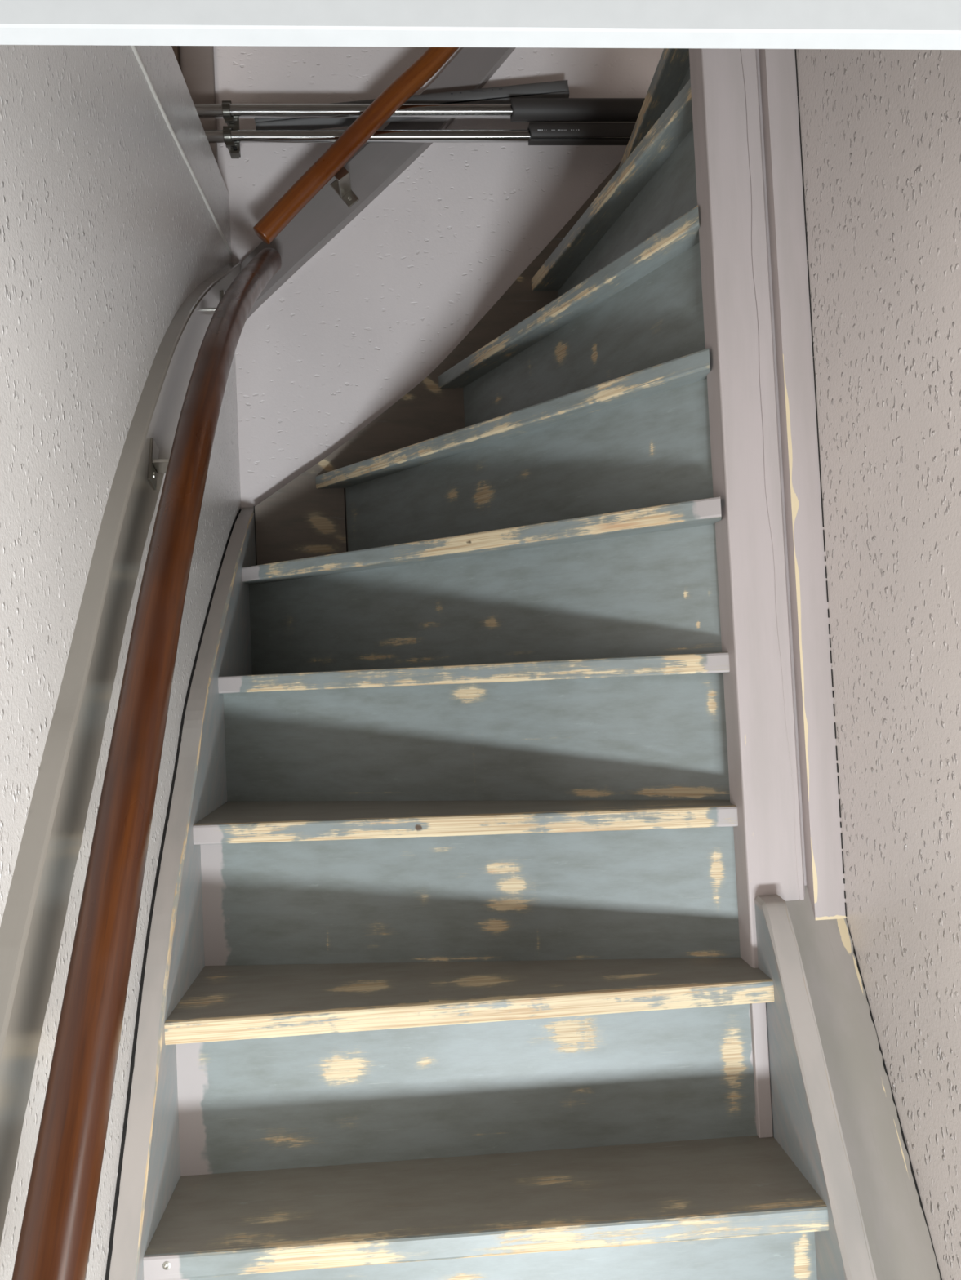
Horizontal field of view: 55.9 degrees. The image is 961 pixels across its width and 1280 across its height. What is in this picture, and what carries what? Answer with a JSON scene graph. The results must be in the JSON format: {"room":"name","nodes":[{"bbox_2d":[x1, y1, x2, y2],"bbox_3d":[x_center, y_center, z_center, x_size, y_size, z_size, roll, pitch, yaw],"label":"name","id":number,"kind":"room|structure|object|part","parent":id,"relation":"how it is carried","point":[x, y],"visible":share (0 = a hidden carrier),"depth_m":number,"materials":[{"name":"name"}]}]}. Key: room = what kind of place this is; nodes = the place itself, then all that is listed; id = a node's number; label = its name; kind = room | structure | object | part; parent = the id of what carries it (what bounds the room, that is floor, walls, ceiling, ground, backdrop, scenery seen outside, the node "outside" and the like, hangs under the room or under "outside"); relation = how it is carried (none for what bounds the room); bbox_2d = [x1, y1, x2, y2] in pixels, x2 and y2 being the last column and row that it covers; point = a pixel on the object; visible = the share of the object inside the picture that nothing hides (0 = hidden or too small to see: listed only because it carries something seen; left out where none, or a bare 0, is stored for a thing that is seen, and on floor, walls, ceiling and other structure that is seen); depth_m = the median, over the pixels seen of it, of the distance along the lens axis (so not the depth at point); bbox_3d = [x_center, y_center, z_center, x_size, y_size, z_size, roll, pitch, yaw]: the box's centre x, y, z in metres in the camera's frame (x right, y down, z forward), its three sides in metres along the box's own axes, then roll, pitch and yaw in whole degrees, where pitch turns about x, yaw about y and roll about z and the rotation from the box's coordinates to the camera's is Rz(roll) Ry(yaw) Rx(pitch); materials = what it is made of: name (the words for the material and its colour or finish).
{"room":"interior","nodes":[
{"label":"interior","id":0,"kind":"room"},
{"bbox_2d":[0,44,240,1279],"bbox_3d":[-0.449,0.652,1.163,0.103,3.200,1.430,-3,-2,-4],"label":"wall","id":1,"kind":"structure","parent":0,"point":[107,229],"depth_m":0.94,"materials":[{"name":"paint"}]},
{"bbox_2d":[0,262,240,1246],"bbox_3d":[-0.401,0.117,1.046,0.022,1.831,1.552,-3,-2,-4],"label":"board","id":2,"kind":"object","parent":1,"relation":"attached to","point":[32,926],"visible":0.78,"depth_m":0.85,"materials":[{"name":"paint"}]},
{"bbox_2d":[12,248,281,1279],"bbox_3d":[-0.350,0.034,1.054,0.089,1.668,1.475,-3,-2,-4],"label":"handrail","id":3,"kind":"object","parent":2,"relation":"attached to","point":[55,1241],"visible":1,"depth_m":0.76,"materials":[{"name":"brown wood"}]},
{"bbox_2d":[130,45,232,255],"bbox_3d":[-0.462,-0.806,1.193,0.004,0.037,1.350,-3,-2,-4],"label":"trim","id":4,"kind":"structure","parent":1,"relation":"attached to","point":[134,48],"depth_m":1.43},
{"bbox_2d":[213,45,663,510],"bbox_3d":[-0.082,0.283,1.918,3.300,3.950,0.105,-3,-2,-4],"label":"wall","id":5,"kind":"structure","parent":0,"point":[376,309],"depth_m":1.89,"materials":[{"name":"paint"}]},
{"bbox_2d":[171,45,179,66],"bbox_3d":[-0.648,-0.995,1.856,0.075,1.350,0.026,-3,-2,-4],"label":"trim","id":6,"kind":"structure","parent":5,"relation":"attached to","point":[175,48],"depth_m":1.85,"materials":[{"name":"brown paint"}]},
{"bbox_2d":[178,45,217,164],"bbox_3d":[-0.578,-0.998,1.867,0.068,1.350,0.014,-3,-2,-4],"label":"trim","id":7,"kind":"structure","parent":5,"relation":"attached to","point":[197,67],"depth_m":1.87,"materials":[{"name":"paint"}]},
{"bbox_2d":[222,100,240,158],"bbox_3d":[-0.500,-1.020,1.833,0.030,0.107,0.087,-3,-2,-4],"label":"clip","id":8,"kind":"object","parent":5,"relation":"attached to","point":[233,148],"visible":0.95,"depth_m":1.80,"materials":[{"name":"metal"}]},
{"bbox_2d":[194,103,512,118],"bbox_3d":[-0.335,-1.063,1.818,2.100,0.027,0.025,-3,-2,-4],"label":"pipe","id":9,"kind":"object","parent":8,"relation":"attached to","point":[203,110],"visible":0.44,"depth_m":1.81,"materials":[{"name":"silver metal"}]},
{"bbox_2d":[510,97,644,122],"bbox_3d":[0.237,-1.090,1.862,0.354,0.042,0.042,-3,-2,-4],"label":"pipe sleeve","id":10,"kind":"object","parent":9,"relation":"attached to","point":[524,109],"visible":0.79,"depth_m":1.84,"materials":[{"name":"black plastic"}]},
{"bbox_2d":[204,129,630,142],"bbox_3d":[-0.332,-1.011,1.817,2.100,0.024,0.023,-3,-2,-4],"label":"pipe","id":11,"kind":"object","parent":8,"relation":"on","point":[212,135],"visible":0.43,"depth_m":1.82,"materials":[{"name":"silver metal"}]},
{"bbox_2d":[527,122,635,145],"bbox_3d":[0.237,-1.040,1.860,0.280,0.042,0.041,-3,-2,-4],"label":"pipe sleeve","id":12,"kind":"object","parent":11,"relation":"attached to","point":[541,133],"visible":0.76,"depth_m":1.84,"materials":[{"name":"black plastic"}]},
{"bbox_2d":[241,47,515,320],"bbox_3d":[-0.158,-1.082,1.896,0.694,0.819,0.021,-3,-2,-4],"label":"board","id":13,"kind":"object","parent":5,"relation":"attached to","point":[376,166],"visible":0.55,"depth_m":1.88,"materials":[{"name":"paint"}]},
{"bbox_2d":[253,47,458,244],"bbox_3d":[-0.176,-1.076,1.830,0.564,0.580,0.107,-3,-2,-4],"label":"handrail","id":14,"kind":"object","parent":13,"relation":"attached to","point":[331,162],"visible":0.84,"depth_m":1.77,"materials":[{"name":"orange wood"}]},
{"bbox_2d":[254,80,568,129],"bbox_3d":[-0.138,-1.099,1.867,0.646,0.111,0.038,-3,-2,-4],"label":"rail","id":15,"kind":"object","parent":13,"relation":"attached to","point":[556,89],"visible":0.48,"depth_m":1.86,"materials":[{"name":"grey plastic"}]},
{"bbox_2d":[795,48,960,1279],"bbox_3d":[0.535,0.222,0.885,0.120,3.950,0.700,-3,-2,-4],"label":"wall","id":16,"kind":"structure","parent":0,"point":[881,129],"depth_m":0.98,"materials":[{"name":"paint"}]},
{"bbox_2d":[758,48,846,919],"bbox_3d":[0.391,-0.691,1.200,0.040,2.094,0.054,-3,-2,-4],"label":"trim","id":17,"kind":"structure","parent":16,"relation":"attached to","point":[821,820],"depth_m":1.16,"materials":[{"name":"paint"}]},
{"bbox_3d":[0.162,2.234,-0.176,3.300,0.100,4.180,-3,-2,-4],"label":"floor","id":18,"kind":"structure","parent":0,"visible":0},
{"bbox_2d":[105,48,942,1279],"bbox_3d":[0.084,0.253,0.992,0.969,3.944,1.766,-3,-2,-4],"label":"staircase","id":19,"kind":"structure","parent":18,"relation":"on","point":[484,940],"depth_m":1.20,"materials":[{"name":"paint"}]},
{"bbox_3d":[0.329,-0.655,1.204,0.074,2.140,0.050,-3,-2,-4],"label":"newel post","id":20,"kind":"part","parent":19,"relation":"part of","materials":[{"name":"paint"}]},
{"bbox_3d":[-0.042,-1.083,0.594,3.300,1.310,0.085,-3,-2,-4],"label":"wall","id":21,"kind":"structure","parent":0,"visible":0},
{"bbox_2d":[0,0,960,49],"bbox_3d":[-0.006,-0.391,0.522,1.300,0.099,0.015,-3,-2,-4],"label":"trim","id":22,"kind":"structure","parent":21,"relation":"attached to","point":[864,24],"depth_m":0.52,"materials":[{"name":"white paint"}]}
]}

